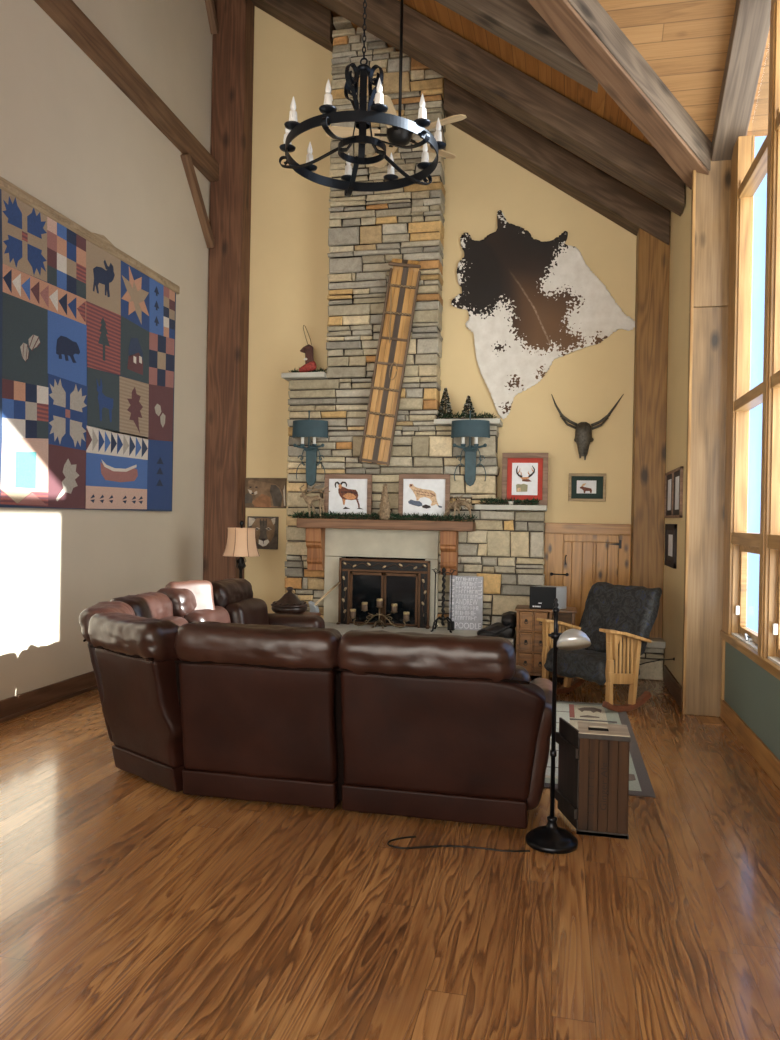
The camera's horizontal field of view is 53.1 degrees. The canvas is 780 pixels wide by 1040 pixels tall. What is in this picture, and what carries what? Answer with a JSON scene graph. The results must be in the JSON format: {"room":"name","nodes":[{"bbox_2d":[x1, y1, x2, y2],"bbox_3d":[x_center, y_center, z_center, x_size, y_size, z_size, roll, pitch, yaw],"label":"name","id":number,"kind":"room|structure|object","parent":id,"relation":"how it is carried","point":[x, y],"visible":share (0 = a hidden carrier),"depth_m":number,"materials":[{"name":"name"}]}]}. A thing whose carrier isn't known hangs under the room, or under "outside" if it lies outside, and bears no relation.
{"room":"living room","nodes":[
{"label":"living room","id":0,"kind":"room"},
{"bbox_2d":[0,0,212,699],"bbox_3d":[-3.426,-2.973,3.157,0.150,8.900,12.700,1,0,12],"label":"wall","id":1,"kind":"structure","parent":0,"point":[71,139],"depth_m":6.99,"materials":[{"name":"paint"}]},
{"bbox_2d":[0,671,97,722],"bbox_3d":[-3.459,1.401,2.943,0.040,0.155,12.280,1,0,12],"label":"baseboard","id":2,"kind":"structure","parent":1,"relation":"attached to","point":[27,702],"depth_m":6.21,"materials":[{"name":"brown wood"}]},
{"bbox_2d":[0,176,179,511],"bbox_3d":[-2.549,-1.296,6.858,0.051,2.410,2.804,1,0,12],"label":"quilt","id":3,"kind":"object","parent":1,"relation":"attached to","point":[87,328],"visible":1,"depth_m":6.54,"materials":[{"name":"blue fabric"}]},
{"bbox_2d":[34,0,218,181],"bbox_3d":[-2.432,-4.029,6.989,0.120,0.201,4.012,1,-1,12],"label":"trim","id":4,"kind":"structure","parent":1,"relation":"attached to","point":[66,14],"depth_m":7.04,"materials":[{"name":"wood"}]},
{"bbox_2d":[180,153,214,247],"bbox_3d":[-2.108,-3.507,8.612,0.080,0.804,0.740,1,0,12],"label":"trim","id":5,"kind":"structure","parent":1,"relation":"attached to","point":[186,159],"depth_m":8.56,"materials":[{"name":"wood"}]},
{"bbox_2d":[205,0,217,33],"bbox_3d":[-2.021,-5.762,8.816,0.080,0.441,0.320,1,0,12],"label":"trim","id":6,"kind":"structure","parent":1,"relation":"attached to","point":[210,6],"depth_m":8.82,"materials":[{"name":"wood"}]},
{"bbox_2d":[315,0,685,215],"bbox_3d":[0.206,-4.690,7.526,5.020,3.747,0.280,1,0,12],"label":"ceiling beam","id":7,"kind":"structure","parent":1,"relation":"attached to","point":[568,124],"depth_m":7.20,"materials":[{"name":"wood"}]},
{"bbox_2d":[435,0,597,92],"bbox_3d":[-0.437,-4.971,6.433,4.220,3.203,0.230,1,0,12],"label":"trim","id":8,"kind":"structure","parent":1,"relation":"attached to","point":[516,22],"depth_m":6.03,"materials":[{"name":"wood"}]},
{"bbox_2d":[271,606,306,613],"bbox_3d":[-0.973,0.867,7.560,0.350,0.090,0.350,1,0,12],"label":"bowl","id":9,"kind":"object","parent":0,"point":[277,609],"depth_m":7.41,"materials":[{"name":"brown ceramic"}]},
{"bbox_2d":[0,676,779,1039],"bbox_3d":[-0.845,1.578,2.587,5.605,0.100,12.700,1,0,12],"label":"floor","id":10,"kind":"structure","parent":0,"point":[132,907],"depth_m":3.09,"materials":[{"name":"brown wood"}]},
{"bbox_2d":[222,521,259,578],"bbox_3d":[-1.533,0.753,8.009,0.382,1.495,0.382,1,0,35],"label":"table lamp","id":11,"kind":"object","parent":10,"relation":"on","point":[241,542],"visible":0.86,"depth_m":7.88,"materials":[{"name":"beige fabric"}]},
{"bbox_2d":[300,612,320,615],"bbox_3d":[-0.941,1.213,7.573,0.420,0.600,0.440,1,0,12],"label":"side table","id":12,"kind":"object","parent":10,"relation":"on","point":[304,613],"visible":0.14,"depth_m":7.65,"materials":[{"name":"brown wood"}]},
{"bbox_2d":[271,587,307,613],"bbox_3d":[-0.972,0.779,7.559,0.360,0.266,0.360,1,0,12],"label":"urn","id":13,"kind":"object","parent":12,"relation":"on","point":[289,602],"visible":0.98,"depth_m":7.45,"materials":[{"name":"brown ceramic"}]},
{"bbox_2d":[79,578,551,828],"bbox_3d":[-0.383,1.033,5.518,3.052,0.990,3.127,1,0,12],"label":"sectional sofa","id":14,"kind":"object","parent":10,"relation":"on","point":[238,699],"visible":0.96,"depth_m":4.03,"materials":[{"name":"leather"}]},
{"bbox_2d":[161,616,187,625],"bbox_3d":[-1.561,0.953,5.516,0.288,0.507,0.516,1,0,12],"label":"cushion","id":15,"kind":"object","parent":14,"relation":"on","point":[180,621],"depth_m":5.60,"materials":[{"name":"brown leather"}]},
{"bbox_2d":[165,580,214,609],"bbox_3d":[-1.516,0.744,6.006,0.388,0.550,0.280,1,0,-40],"label":"throw pillow","id":16,"kind":"object","parent":14,"relation":"on","point":[202,590],"visible":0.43,"depth_m":6.04,"materials":[{"name":"fabric"}]},
{"bbox_2d":[184,606,230,622],"bbox_3d":[-1.403,0.951,6.057,0.280,0.529,0.553,1,0,12],"label":"cushion","id":17,"kind":"object","parent":14,"relation":"on","point":[220,614],"depth_m":5.96,"materials":[{"name":"brown leather"}]},
{"bbox_2d":[225,598,268,624],"bbox_3d":[-1.213,0.951,6.667,0.267,0.534,0.645,1,0,12],"label":"cushion","id":18,"kind":"object","parent":14,"relation":"on","point":[240,610],"depth_m":6.54,"materials":[{"name":"brown leather"}]},
{"bbox_2d":[513,665,529,681],"bbox_3d":[0.261,0.994,4.146,0.948,0.516,0.261,1,0,12],"label":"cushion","id":19,"kind":"object","parent":14,"relation":"on","point":[521,673],"depth_m":3.97,"materials":[{"name":"brown leather"}]},
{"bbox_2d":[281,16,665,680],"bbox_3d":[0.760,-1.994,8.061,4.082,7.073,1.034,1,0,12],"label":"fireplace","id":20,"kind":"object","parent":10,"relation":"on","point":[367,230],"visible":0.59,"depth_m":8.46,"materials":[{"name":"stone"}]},
{"bbox_2d":[288,368,326,372],"bbox_3d":[-0.910,-1.676,8.758,0.483,0.097,0.149,1,0,12],"label":"evergreen garland","id":21,"kind":"object","parent":20,"relation":"on","point":[320,369],"visible":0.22,"depth_m":8.73},
{"bbox_2d":[299,325,316,371],"bbox_3d":[-0.912,-1.904,8.672,0.200,0.532,0.116,1,0,12],"label":"ornament","id":22,"kind":"object","parent":20,"relation":"on","point":[310,365],"visible":0.97,"depth_m":8.64,"materials":[{"name":"brown fabric"}]},
{"bbox_2d":[292,410,327,485],"bbox_3d":[-0.884,-0.786,8.557,0.410,0.825,0.197,1,0,12],"label":"wall sconce","id":23,"kind":"object","parent":20,"relation":"attached to","point":[308,428],"visible":1,"depth_m":8.53,"materials":[{"name":"teal metal"}]},
{"bbox_2d":[300,437,304,446],"bbox_3d":[-0.956,-0.885,8.541,0.060,0.164,0.060,1,0,12],"label":"candle","id":24,"kind":"object","parent":23,"relation":"on","point":[302,444],"depth_m":8.53,"materials":[{"name":"white wax"}]},
{"bbox_2d":[312,437,316,446],"bbox_3d":[-0.823,-0.882,8.512,0.060,0.164,0.060,1,0,12],"label":"candle","id":25,"kind":"object","parent":23,"relation":"on","point":[314,444],"depth_m":8.50,"materials":[{"name":"white wax"}]},
{"bbox_2d":[299,483,329,516],"bbox_3d":[-0.823,-0.216,8.493,0.352,0.366,0.070,1,0,12],"label":"animal","id":26,"kind":"object","parent":20,"relation":"on","point":[308,499],"visible":1,"depth_m":8.48},
{"bbox_2d":[324,474,371,518],"bbox_3d":[-0.457,-0.254,8.488,0.530,0.484,0.030,1,0,12],"label":"framed print","id":27,"kind":"object","parent":20,"relation":"on","point":[349,493],"visible":0.8,"depth_m":8.49,"materials":[{"name":"paper"}]},
{"bbox_2d":[349,598,409,627],"bbox_3d":[-0.112,0.978,8.232,0.656,0.310,0.159,1,0,12],"label":"candelabra","id":28,"kind":"object","parent":20,"relation":"on","point":[379,600],"visible":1,"depth_m":8.21,"materials":[{"name":"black metal"}]},
{"bbox_2d":[350,609,355,616],"bbox_3d":[-0.396,0.984,8.293,0.065,0.089,0.064,1,0,12],"label":"candle","id":29,"kind":"object","parent":28,"relation":"on","point":[352,611],"depth_m":8.27,"materials":[{"name":"brown wax"}]},
{"bbox_2d":[362,602,367,609],"bbox_3d":[-0.267,0.906,8.265,0.065,0.089,0.064,1,0,12],"label":"candle","id":30,"kind":"object","parent":28,"relation":"on","point":[364,604],"depth_m":8.24,"materials":[{"name":"brown wax"}]},
{"bbox_2d":[377,598,382,606],"bbox_3d":[-0.110,0.867,8.231,0.065,0.089,0.064,1,0,12],"label":"candle","id":31,"kind":"object","parent":28,"relation":"on","point":[379,600],"depth_m":8.20,"materials":[{"name":"brown wax"}]},
{"bbox_2d":[391,603,396,611],"bbox_3d":[0.045,0.917,8.197,0.065,0.089,0.064,1,0,12],"label":"candle","id":32,"kind":"object","parent":28,"relation":"on","point":[393,606],"depth_m":8.17,"materials":[{"name":"brown wax"}]},
{"bbox_2d":[403,611,408,619],"bbox_3d":[0.171,1.000,8.170,0.065,0.089,0.064,1,0,12],"label":"candle","id":33,"kind":"object","parent":28,"relation":"on","point":[405,614],"depth_m":8.14,"materials":[{"name":"brown wax"}]},
{"bbox_2d":[336,558,430,628],"bbox_3d":[-0.068,0.779,8.371,1.010,0.715,0.110,1,0,12],"label":"fire screen","id":34,"kind":"object","parent":20,"relation":"on","point":[410,592],"visible":0.98,"depth_m":8.36,"materials":[{"name":"brown metal"}]},
{"bbox_2d":[308,581,339,612],"bbox_3d":[-0.645,0.839,8.166,0.111,0.374,0.720,1,0,24],"label":"scoop","id":35,"kind":"object","parent":34,"relation":"on","point":[313,606],"visible":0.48,"depth_m":7.88,"materials":[{"name":"metal"}]},
{"bbox_2d":[290,511,476,520],"bbox_3d":[-0.098,-0.056,8.335,2.070,0.104,0.178,1,0,12],"label":"evergreen garland","id":36,"kind":"object","parent":20,"relation":"on","point":[327,515],"visible":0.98,"depth_m":8.31},
{"bbox_2d":[378,483,390,519],"bbox_3d":[-0.056,-0.196,8.314,0.140,0.385,0.129,1,0,-45],"label":"tree","id":37,"kind":"object","parent":36,"relation":"on","point":[384,512],"visible":1,"depth_m":8.28,"materials":[{"name":"beige"}]},
{"bbox_2d":[359,258,420,466],"bbox_3d":[-0.003,-1.683,8.339,0.652,2.220,0.120,1,0,12],"label":"toboggan","id":38,"kind":"object","parent":20,"relation":"attached to","point":[382,432],"visible":1,"depth_m":8.38,"materials":[{"name":"wood"}]},
{"bbox_2d":[398,474,449,520],"bbox_3d":[0.362,-0.240,8.309,0.551,0.489,0.030,1,0,12],"label":"framed print","id":39,"kind":"object","parent":20,"relation":"on","point":[421,493],"visible":0.92,"depth_m":8.31,"materials":[{"name":"paper"}]},
{"bbox_2d":[431,567,455,632],"bbox_3d":[0.551,0.818,8.067,0.252,0.657,0.225,1,0,12],"label":"tool","id":40,"kind":"object","parent":20,"relation":"on","point":[450,624],"visible":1,"depth_m":8.05,"materials":[{"name":"black metal"}]},
{"bbox_2d":[437,387,452,418],"bbox_3d":[0.600,-1.251,8.423,0.184,0.360,0.174,1,0,12],"label":"frosted tree","id":41,"kind":"object","parent":20,"relation":"on","point":[445,395],"visible":0.94,"depth_m":8.41,"materials":[{"name":"plant"}]},
{"bbox_2d":[444,495,472,517],"bbox_3d":[0.710,-0.140,8.153,0.305,0.237,0.093,1,0,12],"label":"animal","id":42,"kind":"object","parent":20,"relation":"on","point":[455,505],"visible":1,"depth_m":8.14},
{"bbox_2d":[449,575,482,630],"bbox_3d":[0.798,0.871,8.197,0.350,0.565,0.024,1,0,12],"label":"word sign","id":43,"kind":"object","parent":20,"relation":"on","point":[467,591],"visible":0.95,"depth_m":8.19,"materials":[{"name":"wood"}]},
{"bbox_2d":[438,411,495,418],"bbox_3d":[0.822,-1.116,8.316,0.644,0.099,0.163,1,0,12],"label":"evergreen garland","id":44,"kind":"object","parent":20,"relation":"on","point":[489,415],"visible":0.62,"depth_m":8.30},
{"bbox_2d":[462,396,474,417],"bbox_3d":[0.842,-1.198,8.373,0.172,0.283,0.171,1,0,12],"label":"frosted tree","id":45,"kind":"object","parent":20,"relation":"on","point":[468,405],"visible":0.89,"depth_m":8.35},
{"bbox_2d":[451,410,489,485],"bbox_3d":[0.837,-0.752,8.182,0.410,0.790,0.197,1,0,12],"label":"wall sconce","id":46,"kind":"object","parent":20,"relation":"attached to","point":[470,428],"visible":1,"depth_m":8.15,"materials":[{"name":"teal metal"}]},
{"bbox_2d":[460,437,465,446],"bbox_3d":[0.766,-0.846,8.166,0.060,0.157,0.060,1,0,12],"label":"candle","id":47,"kind":"object","parent":46,"relation":"on","point":[463,444],"depth_m":8.15,"materials":[{"name":"white wax"}]},
{"bbox_2d":[473,437,478,446],"bbox_3d":[0.898,-0.843,8.137,0.060,0.157,0.060,1,0,12],"label":"candle","id":48,"kind":"object","parent":46,"relation":"on","point":[476,444],"depth_m":8.12,"materials":[{"name":"white wax"}]},
{"bbox_2d":[477,611,516,637],"bbox_3d":[1.060,1.039,7.742,0.404,0.264,0.347,1,0,12],"label":"duffel bag","id":49,"kind":"object","parent":20,"relation":"on","point":[506,629],"visible":0.88,"depth_m":7.64,"materials":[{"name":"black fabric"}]},
{"bbox_2d":[501,611,516,628],"bbox_3d":[1.190,0.995,7.761,0.161,0.173,0.255,1,0,12],"label":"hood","id":50,"kind":"object","parent":49,"relation":"attached to","point":[510,617],"depth_m":7.66,"materials":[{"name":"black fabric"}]},
{"bbox_2d":[479,497,538,504],"bbox_3d":[1.249,-0.205,8.172,0.639,0.094,0.158,1,0,12],"label":"evergreen garland","id":51,"kind":"object","parent":20,"relation":"on","point":[499,501],"visible":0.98,"depth_m":8.17},
{"bbox_2d":[501,453,547,504],"bbox_3d":[1.415,-0.431,8.202,0.477,0.549,0.030,1,0,12],"label":"framed print","id":52,"kind":"object","parent":20,"relation":"on","point":[524,475],"visible":0.93,"depth_m":8.20,"materials":[{"name":"paper"}]},
{"bbox_2d":[387,598,590,853],"bbox_3d":[0.472,0.959,3.761,0.945,1.180,0.249,1,0,3],"label":"floor lamp","id":53,"kind":"object","parent":10,"relation":"on","point":[550,838],"visible":1,"depth_m":3.71,"materials":[{"name":"black metal"}]},
{"bbox_2d":[515,605,576,682],"bbox_3d":[1.519,1.208,7.636,0.580,0.700,0.388,1,0,12],"label":"chest","id":54,"kind":"object","parent":10,"relation":"on","point":[529,636],"visible":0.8,"depth_m":7.50,"materials":[{"name":"brown wood"}]},
{"bbox_2d":[529,586,566,609],"bbox_3d":[1.532,0.751,7.565,0.348,0.215,0.162,1,0,12],"label":"television","id":55,"kind":"object","parent":54,"relation":"on","point":[541,597],"visible":0.83,"depth_m":7.51,"materials":[{"name":"black plastic"}]},
{"bbox_2d":[555,717,630,838],"bbox_3d":[1.025,1.306,3.993,0.362,0.505,0.294,1,0,12],"label":"wooden crate","id":56,"kind":"object","parent":10,"relation":"on","point":[592,792],"visible":0.99,"depth_m":3.86,"materials":[{"name":"brown wood"}]},
{"bbox_2d":[536,582,661,711],"bbox_3d":[1.836,1.068,6.769,0.757,0.998,0.865,1,0,-33],"label":"rocking chair","id":57,"kind":"object","parent":10,"relation":"on","point":[618,621],"visible":0.93,"depth_m":6.64,"materials":[{"name":"fabric"}]},
{"bbox_2d":[544,648,639,685],"bbox_3d":[1.729,1.251,6.716,0.526,0.261,0.690,1,0,-33],"label":"seat cushion","id":58,"kind":"object","parent":57,"relation":"on","point":[588,664],"depth_m":6.45,"materials":[{"name":"fabric"}]},
{"bbox_2d":[579,582,661,656],"bbox_3d":[2.001,0.879,6.880,0.365,0.615,0.757,1,0,-32],"label":"cushion","id":59,"kind":"object","parent":57,"relation":"on","point":[622,608],"depth_m":6.81,"materials":[{"name":"fabric"}]},
{"bbox_2d":[544,701,655,797],"bbox_3d":[0.612,1.540,5.744,2.305,0.013,2.250,1,0,12],"label":"area rug","id":60,"kind":"object","parent":10,"relation":"on","point":[640,785],"visible":0.23,"depth_m":5.86,"materials":[{"name":"fabric"}]},
{"bbox_2d":[696,716,724,725],"bbox_3d":[2.516,1.577,6.135,0.180,0.008,0.225,1,0,12],"label":"floor vent","id":61,"kind":"object","parent":10,"relation":"in","point":[703,720],"visible":1,"depth_m":6.13,"materials":[{"name":"brown wood"}]},
{"bbox_2d":[244,6,636,651],"bbox_3d":[0.636,-2.911,8.693,5.430,8.900,0.150,1,0,12],"label":"wall","id":62,"kind":"structure","parent":0,"point":[288,289],"depth_m":8.61,"materials":[{"name":"paint"}]},
{"bbox_2d":[203,0,254,581],"bbox_3d":[-1.866,-2.359,9.028,0.400,7.700,0.260,1,0,12],"label":"wooden post","id":63,"kind":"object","parent":62,"relation":"attached to","point":[233,45],"depth_m":8.91,"materials":[{"name":"wood"}]},
{"bbox_2d":[247,516,278,548],"bbox_3d":[-1.477,0.148,9.055,0.376,0.377,0.035,1,0,12],"label":"wall picture","id":64,"kind":"object","parent":62,"relation":"attached to","point":[266,527],"visible":0.82,"depth_m":9.03,"materials":[{"name":"paper"}]},
{"bbox_2d":[245,478,286,507],"bbox_3d":[-1.468,-0.314,9.053,0.557,0.348,0.036,1,0,12],"label":"wall picture","id":65,"kind":"object","parent":62,"relation":"attached to","point":[259,492],"visible":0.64,"depth_m":9.03,"materials":[{"name":"paper"}]},
{"bbox_2d":[251,0,335,51],"bbox_3d":[-1.315,-5.946,8.893,1.420,1.299,0.280,1,0,12],"label":"trim","id":66,"kind":"structure","parent":62,"relation":"attached to","point":[309,18],"depth_m":8.69,"materials":[{"name":"wood"}]},
{"bbox_2d":[451,210,634,418],"bbox_3d":[1.625,-2.218,8.377,1.959,2.264,0.030,1,0,12],"label":"cowhide","id":67,"kind":"object","parent":62,"relation":"attached to","point":[530,303],"visible":1,"depth_m":8.42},
{"bbox_2d":[544,533,562,585],"bbox_3d":[1.742,0.657,8.337,0.195,1.028,0.025,1,0,12],"label":"trim","id":68,"kind":"structure","parent":62,"relation":"attached to","point":[553,548],"depth_m":8.32,"materials":[{"name":"brown wood"}]},
{"bbox_2d":[444,78,669,244],"bbox_3d":[1.723,-3.746,8.227,2.320,1.911,0.280,1,0,12],"label":"trim","id":69,"kind":"structure","parent":62,"relation":"attached to","point":[619,203],"depth_m":8.12,"materials":[{"name":"wood"}]},
{"bbox_2d":[550,534,621,624],"bbox_3d":[2.057,0.636,8.240,0.728,0.962,0.061,1,0,12],"label":"door","id":70,"kind":"structure","parent":62,"relation":"in","point":[595,561],"depth_m":8.24,"materials":[{"name":"brown wood"}]},
{"bbox_2d":[568,473,605,501],"bbox_3d":[2.092,-0.345,8.284,0.386,0.297,0.022,1,0,12],"label":"framed picture","id":71,"kind":"object","parent":62,"relation":"attached to","point":[590,487],"visible":1,"depth_m":8.28,"materials":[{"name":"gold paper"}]},
{"bbox_2d":[551,394,623,459],"bbox_3d":[2.072,-0.984,8.235,0.742,0.701,0.098,1,0,12],"label":"skull","id":72,"kind":"object","parent":62,"relation":"attached to","point":[583,438],"visible":1,"depth_m":8.21,"materials":[{"name":"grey metal"}]},
{"bbox_2d":[545,523,630,534],"bbox_3d":[2.089,0.092,8.259,0.885,0.110,0.030,1,0,12],"label":"trim","id":73,"kind":"structure","parent":62,"relation":"attached to","point":[569,528],"depth_m":8.24,"materials":[{"name":"brown wood"}]},
{"bbox_2d":[560,523,618,626],"bbox_3d":[2.083,0.607,8.280,0.885,1.140,0.030,1,0,12],"label":"trim","id":74,"kind":"structure","parent":62,"relation":"attached to","point":[586,523],"depth_m":8.28,"materials":[{"name":"brown wood"}]},
{"bbox_2d":[618,535,630,585],"bbox_3d":[2.452,0.670,8.182,0.120,1.028,0.025,1,0,12],"label":"trim","id":75,"kind":"structure","parent":62,"relation":"attached to","point":[624,563],"depth_m":8.17,"materials":[{"name":"brown wood"}]},
{"bbox_2d":[630,228,669,637],"bbox_3d":[2.663,-0.697,8.033,0.305,4.550,0.250,1,0,12],"label":"trim","id":76,"kind":"structure","parent":62,"relation":"attached to","point":[652,254],"depth_m":7.91,"materials":[{"name":"wood"}]},
{"bbox_2d":[314,0,711,211],"bbox_3d":[-0.739,-4.850,2.522,5.600,3.928,12.800,1,0,12],"label":"ceiling","id":77,"kind":"structure","parent":0,"point":[600,103],"depth_m":7.03,"materials":[{"name":"wood"}]},
{"bbox_2d":[279,0,445,196],"bbox_3d":[-0.163,-3.601,5.157,1.100,2.532,1.091,1,0,12],"label":"chandelier","id":78,"kind":"object","parent":77,"relation":"hanging from","point":[362,115],"visible":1,"depth_m":5.11,"materials":[{"name":"metal"}]},
{"bbox_2d":[283,128,291,144],"bbox_3d":[-0.680,-2.566,5.200,0.055,0.190,0.056,1,0,12],"label":"candle","id":79,"kind":"object","parent":78,"relation":"on","point":[287,131],"depth_m":5.18,"materials":[{"name":"wax"}]},
{"bbox_2d":[289,96,297,121],"bbox_3d":[-0.608,-2.564,4.896,0.054,0.190,0.056,1,0,12],"label":"candle","id":80,"kind":"object","parent":78,"relation":"on","point":[292,114],"depth_m":4.88,"materials":[{"name":"wax"}]},
{"bbox_2d":[306,142,312,162],"bbox_3d":[-0.564,-2.564,5.483,0.055,0.190,0.056,1,0,12],"label":"candle","id":81,"kind":"object","parent":78,"relation":"on","point":[309,157],"depth_m":5.47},
{"bbox_2d":[324,79,332,104],"bbox_3d":[-0.371,-2.559,4.698,0.056,0.190,0.054,1,0,12],"label":"candle","id":82,"kind":"object","parent":78,"relation":"on","point":[328,98],"depth_m":4.68,"materials":[{"name":"wax"}]},
{"bbox_2d":[345,153,351,174],"bbox_3d":[-0.299,-2.560,5.648,0.055,0.190,0.056,1,0,12],"label":"candle","id":83,"kind":"object","parent":78,"relation":"on","point":[348,168],"depth_m":5.63,"materials":[{"name":"wax"}]},
{"bbox_2d":[375,78,383,103],"bbox_3d":[-0.065,-2.553,4.675,0.056,0.190,0.054,1,0,12],"label":"candle","id":84,"kind":"object","parent":78,"relation":"on","point":[379,95],"depth_m":4.66,"materials":[{"name":"wax"}]},
{"bbox_2d":[387,152,394,174],"bbox_3d":[0.007,-2.554,5.622,0.056,0.190,0.055,1,0,12],"label":"candle","id":85,"kind":"object","parent":78,"relation":"on","point":[390,171],"depth_m":5.60,"materials":[{"name":"wax"}]},
{"bbox_2d":[418,93,426,117],"bbox_3d":[0.201,-2.548,4.838,0.056,0.190,0.054,1,0,12],"label":"candle","id":86,"kind":"object","parent":78,"relation":"on","point":[422,110],"depth_m":4.82,"materials":[{"name":"wax"}]},
{"bbox_2d":[421,143,428,161],"bbox_3d":[0.244,-2.549,5.425,0.056,0.190,0.055,1,0,12],"label":"candle","id":87,"kind":"object","parent":78,"relation":"on","point":[425,156],"depth_m":5.41,"materials":[{"name":"wax"}]},
{"bbox_2d":[434,117,441,140],"bbox_3d":[0.315,-2.547,5.123,0.056,0.190,0.054,1,0,12],"label":"candle","id":88,"kind":"object","parent":78,"relation":"on","point":[438,134],"depth_m":5.11,"materials":[{"name":"wax"}]},
{"bbox_2d":[325,0,466,167],"bbox_3d":[0.078,-4.077,6.801,1.239,1.580,1.209,1,0,12],"label":"ceiling fan","id":89,"kind":"object","parent":77,"relation":"hanging from","point":[395,135],"visible":0.6,"depth_m":6.82,"materials":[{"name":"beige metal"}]},
{"bbox_2d":[662,185,691,686],"bbox_3d":[2.841,-1.016,7.268,0.355,5.200,1.690,1,0,12],"label":"wall","id":90,"kind":"structure","parent":0,"point":[680,226],"depth_m":7.13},
{"bbox_2d":[528,0,708,189],"bbox_3d":[0.419,-4.046,5.029,5.162,2.512,0.217,1,0,-33],"label":"trim","id":91,"kind":"structure","parent":90,"relation":"attached to","point":[559,15],"depth_m":5.86,"materials":[{"name":"wood"}]},
{"bbox_2d":[567,0,711,170],"bbox_3d":[0.431,-4.194,5.015,5.162,2.735,0.200,1,0,-33],"label":"trim","id":92,"kind":"structure","parent":90,"relation":"attached to","point":[594,15],"depth_m":5.85,"materials":[{"name":"wood"}]},
{"bbox_2d":[640,658,674,664],"bbox_3d":[2.580,1.353,7.399,0.253,0.226,0.690,1,0,-16],"label":"power cable","id":93,"kind":"object","parent":90,"relation":"attached to","point":[673,658],"visible":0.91,"depth_m":7.63,"materials":[{"name":"black plastic"}]},
{"bbox_2d":[664,524,676,568],"bbox_3d":[2.639,0.238,7.344,0.025,0.402,0.638,1,0,12],"label":"framed picture","id":94,"kind":"object","parent":90,"relation":"attached to","point":[670,560],"visible":1,"depth_m":7.28},
{"bbox_2d":[663,665,681,709],"bbox_3d":[2.552,1.494,7.046,0.020,0.170,1.140,1,0,12],"label":"baseboard","id":95,"kind":"structure","parent":90,"relation":"attached to","point":[669,680],"depth_m":6.95,"materials":[{"name":"brown wood"}]},
{"bbox_2d":[664,466,682,517],"bbox_3d":[2.624,-0.241,7.235,0.025,0.445,1.007,1,0,12],"label":"framed picture","id":96,"kind":"object","parent":90,"relation":"attached to","point":[674,478],"visible":1,"depth_m":7.16},
{"bbox_2d":[682,170,695,714],"bbox_3d":[2.429,-0.671,6.342,0.022,4.500,0.055,1,0,12],"label":"trim","id":97,"kind":"structure","parent":90,"relation":"attached to","point":[694,171],"depth_m":6.32,"materials":[{"name":"brown wood"}]},
{"bbox_2d":[681,306,727,716],"bbox_3d":[2.578,-0.069,6.377,0.293,3.300,0.160,1,0,12],"label":"wooden post","id":98,"kind":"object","parent":90,"relation":"attached to","point":[710,324],"depth_m":6.30,"materials":[{"name":"wood"}]},
{"bbox_2d":[689,160,730,311],"bbox_3d":[2.620,-2.320,6.371,0.293,1.196,0.160,1,0,12],"label":"trim","id":99,"kind":"structure","parent":90,"relation":"attached to","point":[713,190],"depth_m":6.29,"materials":[{"name":"wood"}]},
{"bbox_2d":[711,0,770,160],"bbox_3d":[2.365,-4.132,4.614,0.230,2.664,3.826,1,0,12],"label":"trim","id":100,"kind":"structure","parent":90,"relation":"attached to","point":[751,19],"depth_m":5.73,"materials":[{"name":"wood"}]},
{"bbox_2d":[597,0,769,139],"bbox_3d":[1.087,-4.366,4.774,4.885,2.568,3.600,1,0,12],"label":"ceiling","id":101,"kind":"structure","parent":0,"point":[685,43],"depth_m":5.75,"materials":[{"name":"wood"}]},
{"bbox_2d":[724,641,779,759],"bbox_3d":[2.484,1.263,5.142,0.100,0.640,2.610,1,0,12],"label":"wall","id":102,"kind":"structure","parent":0,"point":[751,691],"depth_m":5.28,"materials":[{"name":"paint"}]},
{"bbox_2d":[720,639,724,716],"bbox_3d":[2.664,1.253,6.252,0.022,0.660,0.045,1,0,12],"label":"trim","id":103,"kind":"structure","parent":102,"relation":"attached to","point":[723,641],"depth_m":6.23,"materials":[{"name":"brown wood"}]},
{"bbox_2d":[722,135,754,633],"bbox_3d":[2.736,-1.006,6.145,0.120,3.901,0.270,1,0,12],"label":"trim","id":104,"kind":"structure","parent":102,"relation":"attached to","point":[743,155],"depth_m":6.07,"materials":[{"name":"brown wood"}]},
{"bbox_2d":[731,134,767,651],"bbox_3d":[2.613,-1.396,5.563,0.108,4.559,0.920,1,0,12],"label":"window","id":105,"kind":"structure","parent":102,"relation":"in","point":[743,542],"depth_m":5.99,"materials":[{"name":"brown wood"}]},
{"bbox_2d":[720,630,779,679],"bbox_3d":[2.455,0.913,5.062,0.135,0.060,2.440,1,0,12],"label":"trim","id":106,"kind":"structure","parent":102,"relation":"on","point":[769,666],"depth_m":5.24,"materials":[{"name":"brown wood"}]},
{"bbox_2d":[758,2,775,656],"bbox_3d":[2.437,-1.218,5.054,0.012,4.200,0.090,1,0,12],"label":"trim","id":107,"kind":"structure","parent":102,"relation":"attached to","point":[772,12],"depth_m":5.03,"materials":[{"name":"brown wood"}]},
{"bbox_2d":[763,0,779,657],"bbox_3d":[2.502,-1.392,5.040,0.120,4.670,0.150,1,0,12],"label":"trim","id":108,"kind":"structure","parent":102,"relation":"attached to","point":[776,106],"depth_m":4.98,"materials":[{"name":"brown wood"}]},
{"bbox_2d":[767,107,779,665],"bbox_3d":[2.385,-1.781,4.487,0.108,5.327,0.980,1,0,12],"label":"window","id":109,"kind":"structure","parent":102,"relation":"in","point":[773,642],"depth_m":4.95,"materials":[{"name":"brown wood"}]},
{"bbox_3d":[1.412,-1.977,-0.177,0.150,7.107,8.250,1,0,12],"label":"wall","id":110,"kind":"structure","parent":0,"visible":0},
{"bbox_2d":[721,700,779,788],"bbox_3d":[1.524,1.501,1.042,0.020,0.150,10.690,1,0,12],"label":"baseboard","id":111,"kind":"structure","parent":110,"relation":"attached to","point":[761,753],"depth_m":5.22,"materials":[{"name":"brown wood"}]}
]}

